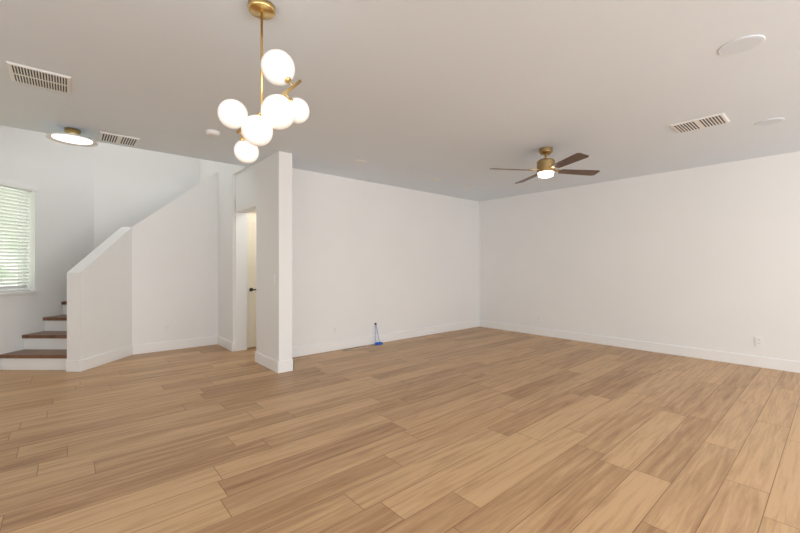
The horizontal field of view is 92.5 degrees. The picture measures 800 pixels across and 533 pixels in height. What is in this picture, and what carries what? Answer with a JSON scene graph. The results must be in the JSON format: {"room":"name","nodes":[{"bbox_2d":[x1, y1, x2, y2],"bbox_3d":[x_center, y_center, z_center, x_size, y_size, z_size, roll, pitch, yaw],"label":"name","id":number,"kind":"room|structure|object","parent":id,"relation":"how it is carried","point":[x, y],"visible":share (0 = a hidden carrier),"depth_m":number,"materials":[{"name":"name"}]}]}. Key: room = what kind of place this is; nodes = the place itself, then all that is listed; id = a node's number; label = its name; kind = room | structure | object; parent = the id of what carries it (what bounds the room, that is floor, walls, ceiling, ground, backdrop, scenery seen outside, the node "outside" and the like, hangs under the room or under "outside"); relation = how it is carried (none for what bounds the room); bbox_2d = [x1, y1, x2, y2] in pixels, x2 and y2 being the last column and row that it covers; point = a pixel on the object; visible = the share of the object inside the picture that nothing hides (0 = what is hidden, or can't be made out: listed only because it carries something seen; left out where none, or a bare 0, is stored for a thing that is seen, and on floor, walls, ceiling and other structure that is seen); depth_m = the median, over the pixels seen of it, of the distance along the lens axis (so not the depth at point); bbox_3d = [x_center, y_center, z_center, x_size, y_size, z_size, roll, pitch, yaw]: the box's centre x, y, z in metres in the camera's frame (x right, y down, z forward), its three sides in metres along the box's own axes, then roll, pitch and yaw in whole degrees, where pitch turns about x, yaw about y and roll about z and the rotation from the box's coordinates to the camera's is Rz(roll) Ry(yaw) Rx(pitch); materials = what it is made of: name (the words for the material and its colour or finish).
{"room":"empty living room","nodes":[
{"label":"empty living room","id":0,"kind":"room"},
{"bbox_2d":[0,125,93,358],"bbox_3d":[-4.751,-0.900,3.739,0.220,4.200,4.800,0,0,1],"label":"wall","id":1,"kind":"structure","parent":0,"point":[61,218],"depth_m":5.02,"materials":[{"name":"paint"}]},
{"bbox_2d":[0,226,17,285],"bbox_3d":[-5.146,-0.250,4.383,0.020,2.700,2.160,0,0,1],"label":"window","id":2,"kind":"structure","parent":1,"relation":"in","point":[8,261],"depth_m":5.02,"materials":[{"name":"clear glass"}]},
{"bbox_2d":[13,228,24,288],"bbox_3d":[-4.790,-0.350,4.380,0.050,1.296,0.956,0,0,1],"label":"window","id":3,"kind":"structure","parent":1,"relation":"in","point":[21,261],"depth_m":4.82,"materials":[{"name":"white"}]},
{"bbox_2d":[0,179,38,291],"bbox_3d":[-4.677,-0.359,4.379,0.127,1.306,1.010,0,0,1],"label":"window blinds","id":4,"kind":"object","parent":1,"relation":"attached to","point":[14,200],"visible":0.98,"depth_m":4.67,"materials":[{"name":"white plastic"}]},
{"bbox_2d":[0,290,38,294],"bbox_3d":[-4.681,0.315,4.379,0.150,0.031,1.020,0,0,1],"label":"window sill","id":5,"kind":"structure","parent":1,"relation":"attached to","point":[17,292],"depth_m":4.62,"materials":[{"name":"white wood"}]},
{"bbox_2d":[67,227,131,359],"bbox_3d":[-3.726,0.330,4.839,0.160,1.740,0.918,0,0,1],"label":"wall","id":6,"kind":"structure","parent":0,"point":[99,299],"depth_m":4.70,"materials":[{"name":"paint"}]},
{"bbox_2d":[94,142,199,248],"bbox_3d":[-3.772,-0.900,6.625,3.600,4.200,0.150,0,0,-41],"label":"wall","id":7,"kind":"structure","parent":0,"point":[133,186],"depth_m":6.10,"materials":[{"name":"paint"}]},
{"bbox_2d":[132,172,217,344],"bbox_3d":[-3.268,-0.135,5.613,1.098,2.670,0.120,0,0,-41],"label":"wall","id":8,"kind":"structure","parent":0,"point":[175,263],"depth_m":5.57,"materials":[{"name":"paint"}]},
{"bbox_2d":[66,336,215,371],"bbox_3d":[-3.275,1.135,5.104,1.776,0.130,0.640,0,0,-41],"label":"baseboard","id":9,"kind":"structure","parent":8,"relation":"attached to","point":[71,365],"depth_m":5.21,"materials":[{"name":"white wood"}]},
{"bbox_2d":[165,324,170,332],"bbox_3d":[-3.324,0.885,5.479,0.072,0.118,0.009,0,0,-41],"label":"outlet","id":10,"kind":"object","parent":8,"relation":"attached to","point":[167,328],"visible":1,"depth_m":5.48,"materials":[{"name":"white plastic"}]},
{"bbox_2d":[230,175,234,341],"bbox_3d":[-1.822,-0.050,5.956,1.535,2.500,0.120,0,0,-41],"label":"wall","id":11,"kind":"structure","parent":0,"point":[232,258],"depth_m":5.41,"materials":[{"name":"paint"}]},
{"bbox_2d":[235,201,255,350],"bbox_3d":[-1.964,0.135,5.819,1.070,2.130,0.140,0,0,-41],"label":"door frame","id":12,"kind":"structure","parent":11,"relation":"attached to","point":[241,280],"depth_m":5.46,"materials":[{"name":"white wood"}]},
{"bbox_2d":[247,212,255,347],"bbox_3d":[-1.947,0.191,5.837,0.772,1.994,0.095,0,0,-41],"label":"door","id":13,"kind":"structure","parent":11,"relation":"in","point":[251,279],"depth_m":5.64,"materials":[{"name":"beige paint"}]},
{"bbox_2d":[200,151,291,361],"bbox_3d":[-2.432,-0.900,5.637,0.195,4.200,3.400,0,0,-41],"label":"wall","id":14,"kind":"structure","parent":0,"point":[274,248],"depth_m":4.60,"materials":[{"name":"paint"}]},
{"bbox_2d":[216,336,235,351],"bbox_3d":[-2.573,1.135,5.643,0.020,0.130,0.665,0,0,-41],"label":"baseboard","id":15,"kind":"structure","parent":14,"relation":"attached to","point":[227,344],"depth_m":5.57,"materials":[{"name":"white wood"}]},
{"bbox_2d":[255,351,279,372],"bbox_3d":[-1.593,1.135,4.565,0.015,0.130,0.710,0,0,-41],"label":"baseboard","id":16,"kind":"structure","parent":14,"relation":"attached to","point":[267,362],"depth_m":4.52,"materials":[{"name":"white wood"}]},
{"bbox_2d":[280,356,295,371],"bbox_3d":[-1.419,1.135,4.633,0.019,0.130,0.585,0,0,-41],"label":"baseboard","id":17,"kind":"structure","parent":14,"relation":"attached to","point":[288,365],"depth_m":4.37,"materials":[{"name":"white wood"}]},
{"bbox_2d":[292,168,478,347],"bbox_3d":[0.005,-0.050,6.351,4.420,2.500,0.080,0,0,-41],"label":"wall","id":18,"kind":"structure","parent":0,"point":[388,258],"depth_m":5.97,"materials":[{"name":"paint"}]},
{"bbox_2d":[333,326,337,333],"bbox_3d":[-0.925,0.910,5.484,0.072,0.118,0.009,0,0,-41],"label":"electrical outlet","id":19,"kind":"object","parent":18,"relation":"attached to","point":[335,329],"visible":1,"depth_m":5.48,"materials":[{"name":"white plastic"}]},
{"bbox_2d":[292,320,479,356],"bbox_3d":[-0.027,1.135,6.258,4.250,0.130,0.019,0,0,-41],"label":"baseboard","id":20,"kind":"structure","parent":18,"relation":"attached to","point":[356,342],"depth_m":5.95,"materials":[{"name":"white wood"}]},
{"bbox_2d":[0,327,799,532],"bbox_3d":[-0.133,1.230,2.667,9.700,0.060,11.200,0,0,-41],"label":"floor","id":21,"kind":"structure","parent":0,"point":[479,430],"depth_m":2.61,"materials":[{"name":"brown wood"}]},
{"bbox_2d":[0,301,66,369],"bbox_3d":[-3.712,0.300,5.538,2.856,1.800,1.565,0,0,-41],"label":"stairs","id":22,"kind":"structure","parent":21,"relation":"on","point":[46,349],"depth_m":4.65,"materials":[{"name":"white wood"}]},
{"bbox_2d":[343,325,382,350],"bbox_3d":[-0.532,1.049,5.670,0.745,0.300,0.185,0,0,-41],"label":"cord","id":23,"kind":"object","parent":21,"relation":"on","point":[378,343],"visible":0.98,"depth_m":5.83,"materials":[{"name":"blue plastic"}]},
{"bbox_2d":[0,0,799,201],"bbox_3d":[-0.133,-1.450,2.667,9.700,0.300,11.200,0,0,-41],"label":"ceiling","id":24,"kind":"structure","parent":0,"point":[455,97],"depth_m":2.69,"materials":[{"name":"paint"}]},
{"bbox_2d":[6,61,70,93],"bbox_3d":[-2.477,-1.294,2.643,0.315,0.011,0.320,0,0,-41],"label":"ceiling vent","id":25,"kind":"object","parent":24,"relation":"in","point":[24,74],"visible":1,"depth_m":2.62,"materials":[{"name":"white metal"}]},
{"bbox_2d":[46,127,97,146],"bbox_3d":[-3.106,-1.247,3.634,0.380,0.106,0.380,0,0,-41],"label":"light","id":26,"kind":"object","parent":24,"relation":"attached to","point":[71,136],"visible":1,"depth_m":3.61,"materials":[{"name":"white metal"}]},
{"bbox_2d":[98,131,139,145],"bbox_3d":[-2.860,-1.294,3.900,0.320,0.011,0.300,0,0,-41],"label":"ceiling vent","id":27,"kind":"object","parent":24,"relation":"in","point":[116,138],"visible":1,"depth_m":3.88,"materials":[{"name":"white metal"}]},
{"bbox_2d":[205,129,219,136],"bbox_3d":[-1.805,-1.281,3.692,0.128,0.038,0.128,0,0,-41],"label":"smoke detector","id":28,"kind":"object","parent":24,"relation":"attached to","point":[212,133],"visible":0.98,"depth_m":3.66,"materials":[{"name":"white plastic"}]},
{"bbox_2d":[217,0,309,162],"bbox_3d":[-0.669,-0.914,1.927,0.437,0.772,0.316,0,0,-41],"label":"chandelier","id":29,"kind":"object","parent":24,"relation":"hanging from","point":[279,111],"visible":1,"depth_m":1.87,"materials":[{"name":"white glass"}]},
{"bbox_2d":[354,160,365,162],"bbox_3d":[-0.491,-1.297,4.741,0.150,0.005,0.150,0,0,-41],"label":"recessed light","id":30,"kind":"object","parent":24,"relation":"in","point":[359,161],"visible":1,"depth_m":4.72,"materials":[{"name":"white plastic"}]},
{"bbox_2d":[491,147,599,183],"bbox_3d":[1.611,-1.141,4.225,0.987,0.318,0.945,0,0,35],"label":"fan","id":31,"kind":"object","parent":24,"relation":"hanging from","point":[546,166],"visible":1,"depth_m":4.16,"materials":[{"name":"brown wood"}]},
{"bbox_2d":[670,113,729,132],"bbox_3d":[2.717,-1.294,3.475,0.300,0.011,0.380,0,0,-41],"label":"ceiling vent","id":32,"kind":"object","parent":24,"relation":"in","point":[704,122],"visible":1,"depth_m":3.45,"materials":[{"name":"white metal"}]},
{"bbox_2d":[718,35,764,55],"bbox_3d":[2.004,-1.297,2.252,0.210,0.005,0.210,0,0,-41],"label":"ceiling speaker","id":33,"kind":"object","parent":24,"relation":"attached to","point":[742,45],"visible":1,"depth_m":2.24,"materials":[{"name":"white plastic"}]},
{"bbox_2d":[754,118,784,125],"bbox_3d":[3.317,-1.297,3.440,0.196,0.005,0.196,0,0,-41],"label":"ceiling speaker","id":34,"kind":"object","parent":24,"relation":"attached to","point":[771,121],"visible":1,"depth_m":3.42,"materials":[{"name":"white plastic"}]},
{"bbox_2d":[479,151,799,361],"bbox_3d":[4.322,-0.050,4.638,0.150,2.500,8.330,0,0,-41],"label":"wall","id":35,"kind":"structure","parent":0,"point":[706,257],"depth_m":5.32,"materials":[{"name":"paint"}]},
{"bbox_2d":[480,320,799,372],"bbox_3d":[4.236,1.135,4.611,0.015,0.130,8.100,0,0,-41],"label":"baseboard","id":36,"kind":"structure","parent":35,"relation":"attached to","point":[735,358],"depth_m":5.30,"materials":[{"name":"white wood"}]},
{"bbox_2d":[755,336,762,346],"bbox_3d":[4.279,0.895,4.567,0.009,0.118,0.072,0,0,-41],"label":"electrical outlet","id":37,"kind":"object","parent":35,"relation":"attached to","point":[759,341],"visible":1,"depth_m":4.56,"materials":[{"name":"white plastic"}]}
]}

